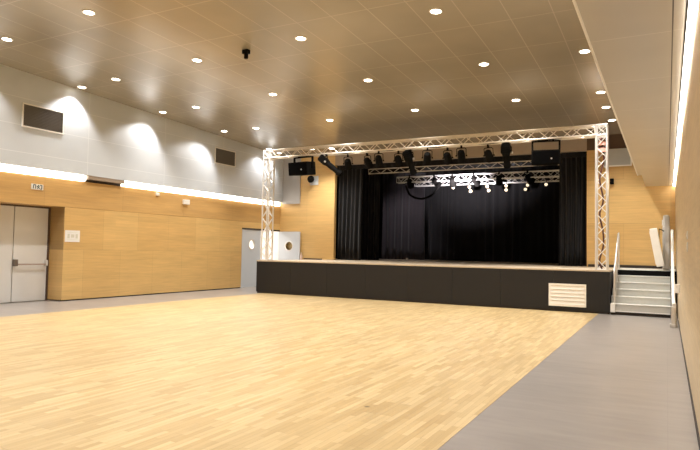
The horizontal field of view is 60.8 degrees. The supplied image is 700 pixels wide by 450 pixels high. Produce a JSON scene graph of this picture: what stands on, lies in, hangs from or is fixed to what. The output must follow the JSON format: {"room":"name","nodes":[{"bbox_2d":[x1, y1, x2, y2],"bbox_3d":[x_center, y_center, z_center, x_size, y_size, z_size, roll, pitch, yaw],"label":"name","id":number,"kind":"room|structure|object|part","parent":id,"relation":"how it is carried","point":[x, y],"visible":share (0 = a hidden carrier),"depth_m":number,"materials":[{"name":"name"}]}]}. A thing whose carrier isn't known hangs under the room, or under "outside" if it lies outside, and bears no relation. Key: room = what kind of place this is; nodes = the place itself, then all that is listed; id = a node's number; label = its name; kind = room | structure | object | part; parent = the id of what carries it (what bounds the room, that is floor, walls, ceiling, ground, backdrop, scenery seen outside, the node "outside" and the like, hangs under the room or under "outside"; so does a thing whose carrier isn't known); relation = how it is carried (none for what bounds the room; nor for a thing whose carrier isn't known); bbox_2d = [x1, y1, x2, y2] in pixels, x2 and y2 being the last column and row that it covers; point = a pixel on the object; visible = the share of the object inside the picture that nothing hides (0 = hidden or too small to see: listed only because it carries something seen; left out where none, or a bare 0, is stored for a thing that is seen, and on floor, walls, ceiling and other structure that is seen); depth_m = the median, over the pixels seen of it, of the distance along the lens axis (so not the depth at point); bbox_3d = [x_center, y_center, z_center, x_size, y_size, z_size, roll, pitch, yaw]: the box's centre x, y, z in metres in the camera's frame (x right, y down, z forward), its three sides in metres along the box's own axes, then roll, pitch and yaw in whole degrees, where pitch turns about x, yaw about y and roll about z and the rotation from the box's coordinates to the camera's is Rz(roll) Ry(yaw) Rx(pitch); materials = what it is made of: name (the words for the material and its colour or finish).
{"room":"community hall","nodes":[
{"label":"community hall","id":0,"kind":"room"},
{"bbox_2d":[6,205,51,302],"bbox_3d":[-9.748,-1.301,11.148,0.230,5.950,22.400,0,-3,28],"label":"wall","id":1,"kind":"structure","parent":0,"point":[27,205],"depth_m":14.17,"materials":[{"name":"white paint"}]},
{"bbox_2d":[0,171,279,299],"bbox_3d":[-8.780,0.213,11.972,0.554,2.970,24.900,0,-3,28],"label":"wall","id":2,"kind":"structure","parent":0,"point":[117,253],"depth_m":16.58,"materials":[{"name":"brown wood"}]},
{"bbox_2d":[0,203,50,302],"bbox_3d":[-7.975,0.621,14.050,0.160,2.420,1.918,0,-3,28],"label":"door","id":3,"kind":"structure","parent":2,"relation":"in","point":[29,244],"depth_m":14.35,"materials":[{"name":"grey paint"}]},
{"bbox_2d":[31,184,43,189],"bbox_3d":[-7.361,-0.896,14.030,0.032,0.130,0.300,0,-3,28],"label":"exit sign","id":4,"kind":"object","parent":2,"relation":"attached to","point":[33,186],"visible":1,"depth_m":14.02,"materials":[{"name":"white paint"}]},
{"bbox_2d":[65,230,79,241],"bbox_3d":[-6.925,0.279,14.871,0.006,0.290,0.420,0,-3,28],"label":"paper notice","id":5,"kind":"object","parent":2,"relation":"attached to","point":[70,235],"visible":1,"depth_m":14.87,"materials":[{"name":"white paper"}]},
{"bbox_2d":[82,180,120,185],"bbox_3d":[-6.553,-1.106,15.749,0.090,0.065,1.150,0,-3,28],"label":"trim","id":6,"kind":"structure","parent":2,"relation":"attached to","point":[90,181],"depth_m":15.70,"materials":[{"name":"black metal"}]},
{"bbox_2d":[86,176,124,183],"bbox_3d":[-6.488,-1.185,15.718,0.235,0.092,1.150,0,-3,28],"label":"trim","id":7,"kind":"structure","parent":2,"relation":"attached to","point":[93,178],"depth_m":15.64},
{"bbox_2d":[0,163,259,199],"bbox_3d":[-8.550,-1.382,11.932,0.230,0.220,24.900,0,-3,28],"label":"trim","id":8,"kind":"structure","parent":2,"relation":"attached to","point":[0,163],"depth_m":16.59,"materials":[{"name":"white paint"}]},
{"bbox_2d":[0,164,85,180],"bbox_3d":[-10.554,-1.555,8.115,0.195,0.146,16.070,0,-3,28],"label":"strip light","id":9,"kind":"object","parent":8,"relation":"attached to","point":[3,167],"visible":1,"depth_m":14.09,"materials":[{"name":"white paint"}]},
{"bbox_2d":[121,181,279,205],"bbox_3d":[-4.482,-0.961,19.532,0.195,0.146,7.440,0,-3,28],"label":"strip light","id":10,"kind":"object","parent":8,"relation":"attached to","point":[127,183],"visible":0.88,"depth_m":18.50,"materials":[{"name":"white paint"}]},
{"bbox_2d":[60,287,239,300],"bbox_3d":[-9.138,1.647,10.784,0.025,0.050,22.600,0,-3,28],"label":"baseboard","id":11,"kind":"structure","parent":2,"relation":"attached to","point":[235,287],"depth_m":16.87,"materials":[{"name":"brown wood"}]},
{"bbox_2d":[183,199,189,204],"bbox_3d":[-5.037,-0.706,18.340,0.081,0.140,0.240,0,-3,28],"label":"fire alarm","id":12,"kind":"object","parent":2,"relation":"attached to","point":[187,202],"visible":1,"depth_m":18.30,"materials":[{"name":"white paint"}]},
{"bbox_2d":[0,64,282,201],"bbox_3d":[-8.400,-2.826,11.928,0.050,2.790,24.900,0,-3,28],"label":"wall","id":13,"kind":"structure","parent":0,"point":[102,137],"depth_m":15.96,"materials":[{"name":"white paint"}]},
{"bbox_2d":[21,102,64,134],"bbox_3d":[-7.223,-2.499,14.052,0.029,0.550,1.060,0,-3,28],"label":"wall vent","id":14,"kind":"object","parent":13,"relation":"attached to","point":[33,116],"visible":1,"depth_m":14.03,"materials":[{"name":"metal"}]},
{"bbox_2d":[214,147,235,166],"bbox_3d":[-4.147,-2.253,19.835,0.029,0.530,1.050,0,-3,28],"label":"wall vent","id":15,"kind":"object","parent":13,"relation":"attached to","point":[226,157],"visible":1,"depth_m":19.82,"materials":[{"name":"brown metal"}]},
{"bbox_2d":[260,231,278,259],"bbox_3d":[-4.365,0.902,22.457,2.400,2.700,4.400,0,-3,28],"label":"wall","id":16,"kind":"structure","parent":0,"point":[275,234],"depth_m":23.57,"materials":[{"name":"paint"}]},
{"bbox_2d":[240,228,299,287],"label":"door","id":17,"kind":"structure","parent":16,"relation":"in","point":[289,242],"depth_m":21.50,"materials":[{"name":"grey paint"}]},
{"bbox_3d":[-3.802,1.159,20.829,0.102,2.070,0.080,0,-3,28],"label":"frame","id":18,"kind":"part","parent":17,"relation":"part of","materials":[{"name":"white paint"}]},
{"bbox_3d":[-3.535,0.698,21.312,0.006,0.316,0.316,0,-3,28],"label":"porthole pane","id":19,"kind":"part","parent":17,"relation":"part of","materials":[{"name":"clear glass"}]},
{"bbox_3d":[-2.294,0.792,22.520,0.316,0.316,0.006,0,-3,28],"label":"porthole pane","id":20,"kind":"part","parent":17,"relation":"part of","materials":[{"name":"clear glass"}]},
{"bbox_2d":[282,158,300,203],"bbox_3d":[-2.221,-1.853,22.679,0.800,2.100,0.050,0,-3,28],"label":"wall","id":21,"kind":"structure","parent":0,"point":[291,184],"depth_m":22.66,"materials":[{"name":"white paint"}]},
{"bbox_2d":[0,0,620,155],"bbox_3d":[-2.872,-3.768,9.094,12.580,1.145,25.200,0,-3,28],"label":"ceiling","id":22,"kind":"structure","parent":0,"point":[414,57],"depth_m":12.40,"materials":[{"name":"brown wood"}]},
{"bbox_2d":[0,37,12,41],"bbox_3d":[-6.705,-3.634,11.647,0.223,0.033,0.224,0,-3,22],"label":"recessed light","id":23,"kind":"object","parent":22,"relation":"in","point":[8,39],"visible":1,"depth_m":11.63,"materials":[{"name":"white paint"}]},
{"bbox_2d":[82,9,95,15],"bbox_3d":[-4.490,-3.660,10.254,0.223,0.033,0.224,0,-3,22],"label":"recessed light","id":24,"kind":"object","parent":22,"relation":"in","point":[85,11],"visible":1,"depth_m":10.23,"materials":[{"name":"beige plastic"}]},
{"bbox_2d":[191,58,201,61],"bbox_3d":[-3.194,-3.443,12.441,0.223,0.033,0.224,0,-3,22],"label":"recessed light","id":25,"kind":"object","parent":22,"relation":"in","point":[192,59],"visible":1,"depth_m":12.41,"materials":[{"name":"beige plastic"}]},
{"bbox_2d":[242,49,249,58],"bbox_3d":[-2.050,-3.367,11.765,0.140,0.176,0.100,0,-3,28],"label":"ceiling camera","id":26,"kind":"object","parent":22,"relation":"hanging from","point":[245,52],"visible":1,"depth_m":11.73,"materials":[{"name":"black plastic"}]},
{"bbox_2d":[295,36,306,40],"bbox_3d":[-0.912,-3.466,11.060,0.223,0.033,0.224,0,-3,22],"label":"recessed light","id":27,"kind":"object","parent":22,"relation":"in","point":[299,38],"visible":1,"depth_m":11.04,"materials":[{"name":"beige plastic"}]},
{"bbox_2d":[363,78,372,81],"bbox_3d":[0.404,-3.242,13.331,0.223,0.033,0.224,0,-3,22],"label":"recessed light","id":28,"kind":"object","parent":22,"relation":"in","point":[366,79],"visible":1,"depth_m":13.32,"materials":[{"name":"beige plastic"}]},
{"bbox_2d":[429,8,442,14],"bbox_3d":[1.399,-3.486,9.711,0.223,0.033,0.224,0,-3,22],"label":"recessed light","id":29,"kind":"object","parent":22,"relation":"in","point":[435,11],"visible":1,"depth_m":9.70,"materials":[{"name":"beige plastic"}]},
{"bbox_2d":[431,9,440,13],"bbox_3d":[1.399,-3.482,9.711,0.169,0.019,0.169,0,-5,28],"label":"diffuser","id":30,"kind":"object","parent":29,"relation":"attached to","point":[433,11],"depth_m":9.70,"materials":[{"name":"beige plastic"}]},
{"bbox_2d":[478,62,488,65],"bbox_3d":[2.708,-3.256,12.059,0.223,0.033,0.224,0,-3,22],"label":"recessed light","id":31,"kind":"object","parent":22,"relation":"in","point":[481,63],"visible":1,"depth_m":12.04,"materials":[{"name":"beige plastic"}]},
{"bbox_2d":[578,49,590,53],"bbox_3d":[4.404,-3.261,11.181,0.223,0.033,0.224,0,-3,22],"label":"recessed light","id":32,"kind":"object","parent":22,"relation":"in","point":[583,51],"visible":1,"depth_m":11.16,"materials":[{"name":"beige plastic"}]},
{"bbox_2d":[0,287,698,449],"bbox_3d":[-2.232,1.942,11.858,16.110,0.203,31.400,0,-3,28],"label":"floor","id":33,"kind":"structure","parent":0,"point":[259,371],"depth_m":6.50,"materials":[{"name":"beige wood"}]},
{"bbox_2d":[256,259,613,313],"bbox_3d":[3.650,1.809,20.581,10.550,1.020,9.707,0,-3,28],"label":"stage","id":34,"kind":"object","parent":33,"relation":"on","point":[518,285],"visible":0.98,"depth_m":15.87,"materials":[{"name":"black wood"}]},
{"bbox_3d":[-2.352,1.601,18.346,1.266,0.938,0.060,0,-3,28],"label":"panel","id":35,"kind":"part","parent":34,"relation":"part of","materials":[{"name":"black wood"}]},
{"bbox_3d":[-1.231,1.596,17.749,1.266,0.938,0.060,0,-3,28],"label":"panel","id":36,"kind":"part","parent":34,"relation":"part of","materials":[{"name":"black wood"}]},
{"bbox_2d":[304,258,321,259],"bbox_3d":[-1.341,1.226,21.540,0.700,0.045,0.150,0,-3,28],"label":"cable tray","id":37,"kind":"object","parent":34,"relation":"on","point":[304,258],"visible":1,"depth_m":21.42,"materials":[{"name":"beige wood"}]},
{"bbox_3d":[-0.110,1.591,17.153,1.266,0.938,0.060,0,-3,28],"label":"panel","id":38,"kind":"part","parent":34,"relation":"part of","materials":[{"name":"black wood"}]},
{"bbox_2d":[337,169,362,259],"bbox_3d":[-0.011,-0.608,21.837,1.052,3.762,0.132,0,-3,28],"label":"stage curtain","id":39,"kind":"object","parent":34,"relation":"on","point":[350,181],"visible":0.8,"depth_m":21.81,"materials":[{"name":"black fabric"}]},
{"bbox_2d":[361,168,380,259],"bbox_3d":[0.662,-0.545,23.034,1.066,3.762,0.173,0,-3,17],"label":"stage curtain","id":40,"kind":"object","parent":34,"relation":"on","point":[371,184],"visible":0.67,"depth_m":22.98,"materials":[{"name":"black fabric"}]},
{"bbox_3d":[1.012,1.587,16.557,1.266,0.938,0.060,0,-3,28],"label":"panel","id":41,"kind":"part","parent":34,"relation":"part of","materials":[{"name":"black wood"}]},
{"bbox_2d":[381,172,424,259],"bbox_3d":[2.301,-0.405,25.627,1.858,3.762,0.164,0,-2,14],"label":"stage curtain","id":42,"kind":"object","parent":34,"relation":"on","point":[403,237],"visible":0.89,"depth_m":25.61,"materials":[{"name":"black fabric"}]},
{"bbox_3d":[2.133,1.582,15.961,1.266,0.938,0.060,0,-3,28],"label":"panel","id":43,"kind":"part","parent":34,"relation":"part of","materials":[{"name":"black wood"}]},
{"bbox_2d":[260,123,611,269],"bbox_3d":[1.738,-0.655,16.653,10.210,3.500,0.345,0,-3,28],"label":"lighting truss","id":44,"kind":"object","parent":34,"relation":"on","point":[596,127],"visible":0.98,"depth_m":16.01,"materials":[{"name":"metal"}]},
{"bbox_2d":[288,154,315,175],"bbox_3d":[-1.439,-1.844,18.346,0.755,0.685,0.600,-1,-3,35],"label":"loudspeaker","id":45,"kind":"object","parent":44,"relation":"hanging from","point":[304,168],"visible":1,"depth_m":18.13,"materials":[{"name":"black plastic"}]},
{"bbox_2d":[288,162,306,174],"bbox_3d":[-1.597,-1.711,18.117,0.690,0.338,0.056,-1,-3,35],"label":"grille","id":46,"kind":"object","parent":45,"relation":"attached to","point":[295,168],"depth_m":18.10,"materials":[{"name":"black fabric"}]},
{"bbox_2d":[318,154,342,176],"bbox_3d":[-0.592,-1.775,17.807,0.762,0.684,0.313,1,-2,12],"label":"spotlight","id":47,"kind":"object","parent":44,"relation":"hanging from","point":[324,160],"visible":1,"depth_m":17.75,"materials":[{"name":"black metal"}]},
{"bbox_2d":[343,154,352,169],"bbox_3d":[-0.051,-1.877,17.853,0.309,0.485,0.308,3,-3,-32],"label":"spotlight","id":48,"kind":"object","parent":44,"relation":"hanging from","point":[348,166],"visible":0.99,"depth_m":17.76,"materials":[{"name":"black metal"}]},
{"bbox_2d":[364,153,373,168],"bbox_3d":[0.553,-1.880,17.537,0.309,0.483,0.312,1,-2,1],"label":"spotlight","id":49,"kind":"object","parent":44,"relation":"hanging from","point":[367,161],"visible":1,"depth_m":17.45,"materials":[{"name":"black metal"}]},
{"bbox_2d":[373,151,383,167],"bbox_3d":[0.836,-1.891,17.111,0.298,0.489,0.302,2,-3,-24],"label":"spotlight","id":50,"kind":"object","parent":44,"relation":"hanging from","point":[377,159],"visible":1,"depth_m":17.03,"materials":[{"name":"black metal"}]},
{"bbox_2d":[393,151,403,167],"bbox_3d":[1.398,-1.883,17.047,0.298,0.490,0.292,2,-3,-19],"label":"spotlight","id":51,"kind":"object","parent":44,"relation":"hanging from","point":[398,160],"visible":0.98,"depth_m":16.96,"materials":[{"name":"black metal"}]},
{"bbox_2d":[402,149,416,174],"bbox_3d":[1.716,-1.768,16.864,0.313,0.702,0.543,-1,-3,41],"label":"spotlight","id":52,"kind":"object","parent":44,"relation":"hanging from","point":[408,156],"visible":1,"depth_m":16.78,"materials":[{"name":"black metal"}]},
{"bbox_2d":[299,139,554,156],"bbox_3d":[1.718,-2.139,16.596,8.642,0.078,0.028,0,-3,28],"label":"cable","id":53,"kind":"object","parent":44,"relation":"attached to","point":[516,139],"visible":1,"depth_m":15.93,"materials":[{"name":"black rubber"}]},
{"bbox_2d":[422,148,432,164],"bbox_3d":[2.131,-1.897,16.436,0.307,0.486,0.306,3,-3,-40],"label":"spotlight","id":54,"kind":"object","parent":44,"relation":"hanging from","point":[427,156],"visible":1,"depth_m":16.36,"materials":[{"name":"black metal"}]},
{"bbox_2d":[442,147,452,164],"bbox_3d":[2.700,-1.888,16.372,0.299,0.488,0.303,1,-2,-10],"label":"spotlight","id":55,"kind":"object","parent":44,"relation":"hanging from","point":[447,157],"visible":1,"depth_m":16.30,"materials":[{"name":"black metal"}]},
{"bbox_2d":[455,145,466,162],"bbox_3d":[2.986,-1.900,15.952,0.297,0.490,0.292,2,-3,-24],"label":"spotlight","id":56,"kind":"object","parent":44,"relation":"hanging from","point":[461,154],"visible":1,"depth_m":15.88,"materials":[{"name":"black metal"}]},
{"bbox_2d":[483,145,494,162],"bbox_3d":[3.710,-1.895,15.875,0.324,0.479,0.306,2,-3,-14],"label":"spotlight","id":57,"kind":"object","parent":44,"relation":"hanging from","point":[488,155],"visible":1,"depth_m":15.78,"materials":[{"name":"black metal"}]},
{"bbox_2d":[501,142,512,167],"bbox_3d":[4.111,-1.824,15.598,0.314,0.648,0.527,0,-3,28],"label":"spotlight","id":58,"kind":"object","parent":44,"relation":"hanging from","point":[506,148],"visible":1,"depth_m":15.50,"materials":[{"name":"black metal"}]},
{"bbox_2d":[531,137,560,165],"bbox_3d":[4.926,-1.847,14.989,0.692,0.733,0.443,0,-3,21],"label":"loudspeaker","id":59,"kind":"object","parent":44,"relation":"hanging from","point":[538,157],"visible":1,"depth_m":14.82,"materials":[{"name":"black plastic"}]},
{"bbox_2d":[532,150,558,163],"bbox_3d":[4.852,-1.677,14.797,0.620,0.318,0.047,0,-3,21],"label":"grille","id":60,"kind":"object","parent":59,"relation":"attached to","point":[538,156],"depth_m":14.79,"materials":[{"name":"black fabric"}]},
{"bbox_2d":[599,138,604,268],"bbox_3d":[6.049,-0.523,14.322,0.130,3.169,0.080,0,-3,28],"label":"cable","id":61,"kind":"object","parent":44,"relation":"hanging from","point":[600,138],"visible":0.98,"depth_m":14.31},
{"bbox_2d":[599,141,605,145],"bbox_3d":[6.089,-1.966,14.376,0.170,0.085,0.170,0,-3,28],"label":"cable reel","id":62,"kind":"object","parent":44,"relation":"attached to","point":[603,143],"visible":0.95,"depth_m":14.30,"materials":[{"name":"plastic"}]},
{"bbox_2d":[379,161,558,262],"bbox_3d":[5.391,-0.533,24.830,10.617,4.062,0.156,0,-3,28],"label":"stage curtain","id":63,"kind":"object","parent":34,"relation":"on","point":[514,225],"visible":0.48,"depth_m":24.60,"materials":[{"name":"black fabric"}]},
{"bbox_3d":[5.420,-2.540,24.915,10.600,0.044,0.044,0,-3,28],"label":"curtain rail","id":64,"kind":"part","parent":63,"relation":"part of","materials":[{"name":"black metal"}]},
{"bbox_3d":[3.255,1.577,15.365,1.266,0.938,0.060,0,-3,28],"label":"panel","id":65,"kind":"part","parent":34,"relation":"part of","materials":[{"name":"black wood"}]},
{"bbox_3d":[4.376,1.572,14.768,1.266,0.938,0.060,0,-3,28],"label":"panel","id":66,"kind":"part","parent":34,"relation":"part of","materials":[{"name":"black wood"}]},
{"bbox_2d":[549,283,585,307],"bbox_3d":[5.201,1.680,14.274,0.850,0.540,0.026,0,-3,28],"label":"vent grille","id":67,"kind":"object","parent":34,"relation":"attached to","point":[561,295],"depth_m":14.27,"materials":[{"name":"beige metal"}]},
{"bbox_2d":[559,157,586,265],"bbox_3d":[6.867,-0.637,18.207,0.941,3.762,0.147,0,-3,28],"label":"stage curtain","id":68,"kind":"object","parent":34,"relation":"on","point":[572,171],"visible":0.77,"depth_m":18.22,"materials":[{"name":"black fabric"}]},
{"bbox_3d":[5.497,1.567,14.172,1.266,0.938,0.060,0,-3,28],"label":"panel","id":69,"kind":"part","parent":34,"relation":"part of","materials":[{"name":"black wood"}]},
{"bbox_2d":[611,268,676,317],"bbox_3d":[7.537,1.651,15.179,1.366,1.020,3.796,0,-3,28],"label":"steps","id":70,"kind":"structure","parent":33,"relation":"on","point":[646,292],"depth_m":14.05,"materials":[{"name":"grey metal"}]},
{"bbox_2d":[610,233,619,311],"bbox_3d":[6.470,1.104,14.524,0.100,1.899,1.691,0,-3,28],"label":"handrail","id":71,"kind":"object","parent":70,"relation":"attached to","point":[617,252],"visible":0.98,"depth_m":14.33,"materials":[{"name":"metal"}]},
{"bbox_3d":[6.519,1.004,14.576,0.042,1.694,1.562,0,-3,28],"label":"rail","id":72,"kind":"part","parent":71,"relation":"part of","materials":[{"name":"metal"}]},
{"bbox_3d":[6.562,0.985,14.657,0.032,0.810,0.030,0,-3,28],"label":"post","id":73,"kind":"part","parent":71,"relation":"part of","materials":[{"name":"metal"}]},
{"bbox_2d":[649,215,675,327],"bbox_3d":[7.310,0.895,13.991,0.543,2.420,5.380,0,-3,28],"label":"lift","id":74,"kind":"object","parent":33,"relation":"on","point":[660,260],"visible":1,"depth_m":14.72,"materials":[{"name":"metal"}]},
{"bbox_3d":[7.545,0.888,13.940,0.064,1.662,5.252,0,-3,28],"label":"rail","id":75,"kind":"part","parent":74,"relation":"part of","materials":[{"name":"white metal"}]},
{"bbox_2d":[335,160,537,262],"bbox_3d":[4.398,-0.382,22.654,12.500,5.600,5.950,0,-3,28],"label":"wall","id":76,"kind":"structure","parent":0,"point":[513,160],"depth_m":26.36,"materials":[{"name":"black fabric"}]},
{"bbox_2d":[279,134,675,268],"bbox_3d":[3.211,-0.373,19.826,13.360,5.300,0.150,0,-3,28],"label":"wall","id":77,"kind":"structure","parent":0,"point":[635,208],"depth_m":17.67,"materials":[{"name":"brown wood"}]},
{"bbox_2d":[307,175,318,184],"bbox_3d":[-1.400,-1.667,22.113,0.380,0.350,0.259,0,-3,28],"label":"projector","id":78,"kind":"object","parent":77,"relation":"attached to","point":[313,180],"visible":1,"depth_m":22.14,"materials":[{"name":"white plastic"}]},
{"bbox_3d":[-1.333,-1.656,22.217,0.360,0.340,0.011,0,-3,28],"label":"plate","id":79,"kind":"part","parent":78,"relation":"part of","materials":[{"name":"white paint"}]},
{"bbox_2d":[337,165,344,169],"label":"curtain","id":80,"kind":"object","parent":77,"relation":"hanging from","point":[342,167],"depth_m":21.92,"materials":[{"name":"black fabric"}]},
{"bbox_2d":[352,164,366,168],"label":"curtain","id":81,"kind":"object","parent":77,"relation":"hanging from","point":[362,166],"depth_m":21.58,"materials":[{"name":"black fabric"}]},
{"bbox_2d":[372,162,395,167],"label":"curtain","id":82,"kind":"object","parent":77,"relation":"hanging from","point":[384,164],"depth_m":21.07,"materials":[{"name":"black fabric"}]},
{"bbox_2d":[413,161,424,165],"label":"curtain","id":83,"kind":"object","parent":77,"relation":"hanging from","point":[416,163],"depth_m":20.50,"materials":[{"name":"black fabric"}]},
{"bbox_2d":[430,160,444,164],"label":"curtain","id":84,"kind":"object","parent":77,"relation":"hanging from","point":[433,162],"depth_m":20.19,"materials":[{"name":"black fabric"}]},
{"bbox_2d":[464,157,486,162],"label":"curtain","id":85,"kind":"object","parent":77,"relation":"hanging from","point":[468,160],"depth_m":19.60,"materials":[{"name":"black fabric"}]},
{"bbox_2d":[493,156,502,161],"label":"curtain","id":86,"kind":"object","parent":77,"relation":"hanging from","point":[500,158],"depth_m":19.24,"materials":[{"name":"black fabric"}]},
{"bbox_2d":[510,155,530,160],"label":"curtain","id":87,"kind":"object","parent":77,"relation":"hanging from","point":[517,157],"depth_m":18.91,"materials":[{"name":"black fabric"}]},
{"bbox_2d":[560,151,586,157],"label":"curtain","id":88,"kind":"object","parent":77,"relation":"hanging from","point":[569,154],"depth_m":18.16,"materials":[{"name":"black fabric"}]},
{"bbox_2d":[604,148,631,166],"bbox_3d":[7.785,-1.958,17.322,0.740,0.520,0.118,0,-3,28],"label":"duct cover","id":89,"kind":"object","parent":77,"relation":"attached to","point":[617,157],"visible":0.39,"depth_m":17.27,"materials":[{"name":"grey metal"}]},
{"bbox_3d":[7.762,-1.960,17.279,0.740,0.520,0.020,0,-3,28],"label":"edge trim","id":90,"kind":"part","parent":89,"relation":"part of","materials":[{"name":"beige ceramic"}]},
{"bbox_2d":[588,264,674,268],"bbox_3d":[8.038,1.189,17.083,2.266,0.079,0.015,0,-3,28],"label":"baseboard","id":91,"kind":"structure","parent":77,"relation":"attached to","point":[589,265],"depth_m":17.04,"materials":[{"name":"black wood"}]},
{"bbox_2d":[669,0,673,165],"bbox_3d":[3.105,-1.755,5.747,0.011,0.154,24.890,0,-3,28],"label":"trim","id":92,"kind":"structure","parent":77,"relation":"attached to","point":[672,0],"depth_m":6.09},
{"bbox_2d":[576,0,671,185],"bbox_3d":[2.808,-1.696,5.908,0.665,0.050,24.900,0,-3,28],"label":"soffit","id":93,"kind":"structure","parent":0,"point":[631,40],"depth_m":6.28,"materials":[{"name":"painted plaster"}]},
{"bbox_2d":[669,0,685,185],"bbox_3d":[3.145,-1.690,5.723,0.082,0.026,24.890,0,-3,28],"label":"soffit edge","id":94,"kind":"structure","parent":0,"point":[679,5],"depth_m":6.28,"materials":[{"name":"paint"}]},
{"bbox_2d":[673,0,687,177],"bbox_3d":[3.157,-1.852,5.730,0.210,0.040,24.900,0,-3,28],"label":"soffit slot","id":95,"kind":"structure","parent":0,"point":[686,9],"depth_m":6.73,"materials":[{"name":"white paint"}]},
{"bbox_2d":[675,0,699,435],"bbox_3d":[3.333,-0.272,5.611,0.200,3.900,25.000,0,-3,28],"label":"wall","id":96,"kind":"structure","parent":0,"point":[687,183],"depth_m":5.76,"materials":[{"name":"brown painted plaster"}]},
{"bbox_2d":[675,284,679,292],"bbox_3d":[6.052,1.177,11.018,0.086,0.160,0.120,0,-3,28],"label":"station","id":97,"kind":"object","parent":96,"relation":"attached to","point":[677,286],"visible":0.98,"depth_m":10.96,"materials":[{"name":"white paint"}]},
{"bbox_2d":[673,0,695,185],"bbox_3d":[3.237,-1.678,5.718,0.049,0.062,24.770,0,-3,28],"label":"strip light","id":98,"kind":"object","parent":96,"relation":"attached to","point":[691,3],"visible":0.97,"depth_m":6.18,"materials":[{"name":"glowing white light diffuser"}]},
{"bbox_2d":[677,318,699,449],"bbox_3d":[2.266,1.567,3.815,0.012,0.035,21.000,0,-3,28],"label":"baseboard","id":99,"kind":"structure","parent":96,"relation":"attached to","point":[693,408],"depth_m":5.69,"materials":[{"name":"brown wood"}]},
{"bbox_3d":[2.591,-2.993,6.091,0.120,2.550,24.900,0,-3,28],"label":"bulkhead","id":100,"kind":"object","parent":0,"visible":0},
{"bbox_2d":[572,0,637,175],"bbox_3d":[1.872,-1.756,4.878,0.020,0.072,22.200,0,-3,28],"label":"trim","id":101,"kind":"structure","parent":100,"relation":"attached to","point":[573,1],"depth_m":6.20,"materials":[{"name":"beige wood"}]},
{"bbox_3d":[4.447,-3.129,22.770,12.500,0.100,5.950,0,-3,28],"label":"ceiling","id":102,"kind":"structure","parent":0,"visible":0},
{"bbox_2d":[368,160,531,173],"bbox_3d":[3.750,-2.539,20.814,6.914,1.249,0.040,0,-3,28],"label":"truss","id":103,"kind":"object","parent":102,"relation":"hanging from","point":[526,161],"visible":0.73,"depth_m":20.91,"materials":[{"name":"metal"}]},
{"bbox_2d":[396,164,558,183],"bbox_3d":[4.606,-2.371,22.051,6.164,1.449,0.250,0,-3,28],"label":"truss","id":104,"kind":"object","parent":102,"relation":"hanging from","point":[539,170],"visible":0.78,"depth_m":21.81,"materials":[{"name":"metal"}]},
{"bbox_2d":[405,175,414,188],"bbox_3d":[2.340,-1.675,23.254,0.374,0.521,0.429,1,-2,-3],"label":"spotlight","id":105,"kind":"object","parent":104,"relation":"hanging from","point":[410,185],"visible":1,"depth_m":23.12,"materials":[{"name":"black metal"}]},
{"bbox_2d":[405,184,440,199],"bbox_3d":[2.775,-1.262,22.809,1.470,0.593,0.080,0,-3,28],"label":"cable","id":106,"kind":"object","parent":104,"relation":"hanging from","point":[438,186],"visible":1,"depth_m":22.78,"materials":[{"name":"black rubber"}]},
{"bbox_2d":[431,174,440,187],"bbox_3d":[3.286,-1.679,22.755,0.374,0.521,0.429,0,-3,20],"label":"spotlight","id":107,"kind":"object","parent":104,"relation":"hanging from","point":[434,180],"visible":0.88,"depth_m":22.61,"materials":[{"name":"black metal"}]},
{"bbox_2d":[448,173,457,186],"bbox_3d":[3.858,-1.682,22.446,0.374,0.521,0.429,1,-2,-3],"label":"spotlight","id":108,"kind":"object","parent":104,"relation":"hanging from","point":[451,181],"visible":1,"depth_m":22.33,"materials":[{"name":"black metal"}]},
{"bbox_2d":[470,172,480,186],"bbox_3d":[4.637,-1.685,22.037,0.374,0.521,0.429,0,-3,20],"label":"spotlight","id":109,"kind":"object","parent":104,"relation":"hanging from","point":[476,183],"visible":1,"depth_m":21.92,"materials":[{"name":"black metal"}]},
{"bbox_2d":[494,171,503,185],"bbox_3d":[5.404,-1.689,21.625,0.374,0.521,0.429,1,-2,-3],"label":"spotlight","id":110,"kind":"object","parent":104,"relation":"hanging from","point":[499,181],"visible":1,"depth_m":21.51,"materials":[{"name":"black metal"}]},
{"bbox_2d":[524,169,534,184],"bbox_3d":[6.350,-1.693,21.126,0.374,0.521,0.429,0,-3,20],"label":"spotlight","id":111,"kind":"object","parent":104,"relation":"hanging from","point":[530,181],"visible":1,"depth_m":21.01,"materials":[{"name":"black metal"}]},
{"bbox_2d":[414,167,558,186],"bbox_3d":[5.288,-2.312,23.386,5.814,1.429,0.220,0,-3,28],"label":"truss","id":112,"kind":"object","parent":102,"relation":"hanging from","point":[551,180],"visible":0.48,"depth_m":23.23,"materials":[{"name":"metal"}]},
{"bbox_2d":[467,183,472,192],"bbox_3d":[4.733,-1.450,23.475,0.220,0.405,0.105,0,-3,28],"label":"lamp","id":113,"kind":"object","parent":112,"relation":"attached to","point":[469,186],"visible":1,"depth_m":23.44,"materials":[{"name":"white glass"}]},
{"bbox_2d":[485,182,490,192],"bbox_3d":[5.364,-1.453,23.139,0.230,0.405,0.105,0,-3,28],"label":"lamp","id":114,"kind":"object","parent":112,"relation":"attached to","point":[488,190],"visible":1,"depth_m":23.11,"materials":[{"name":"white glass"}]},
{"bbox_2d":[504,182,507,191],"bbox_3d":[5.982,-1.455,22.811,0.170,0.405,0.105,0,-3,28],"label":"lamp","id":115,"kind":"object","parent":112,"relation":"attached to","point":[506,184],"visible":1,"depth_m":22.78,"materials":[{"name":"white glass"}]},
{"bbox_2d":[523,183,529,191],"bbox_3d":[6.654,-1.458,22.454,0.250,0.405,0.105,0,-3,28],"label":"lamp","id":116,"kind":"object","parent":112,"relation":"attached to","point":[527,188],"visible":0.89,"depth_m":22.42,"materials":[{"name":"white glass"}]}
]}

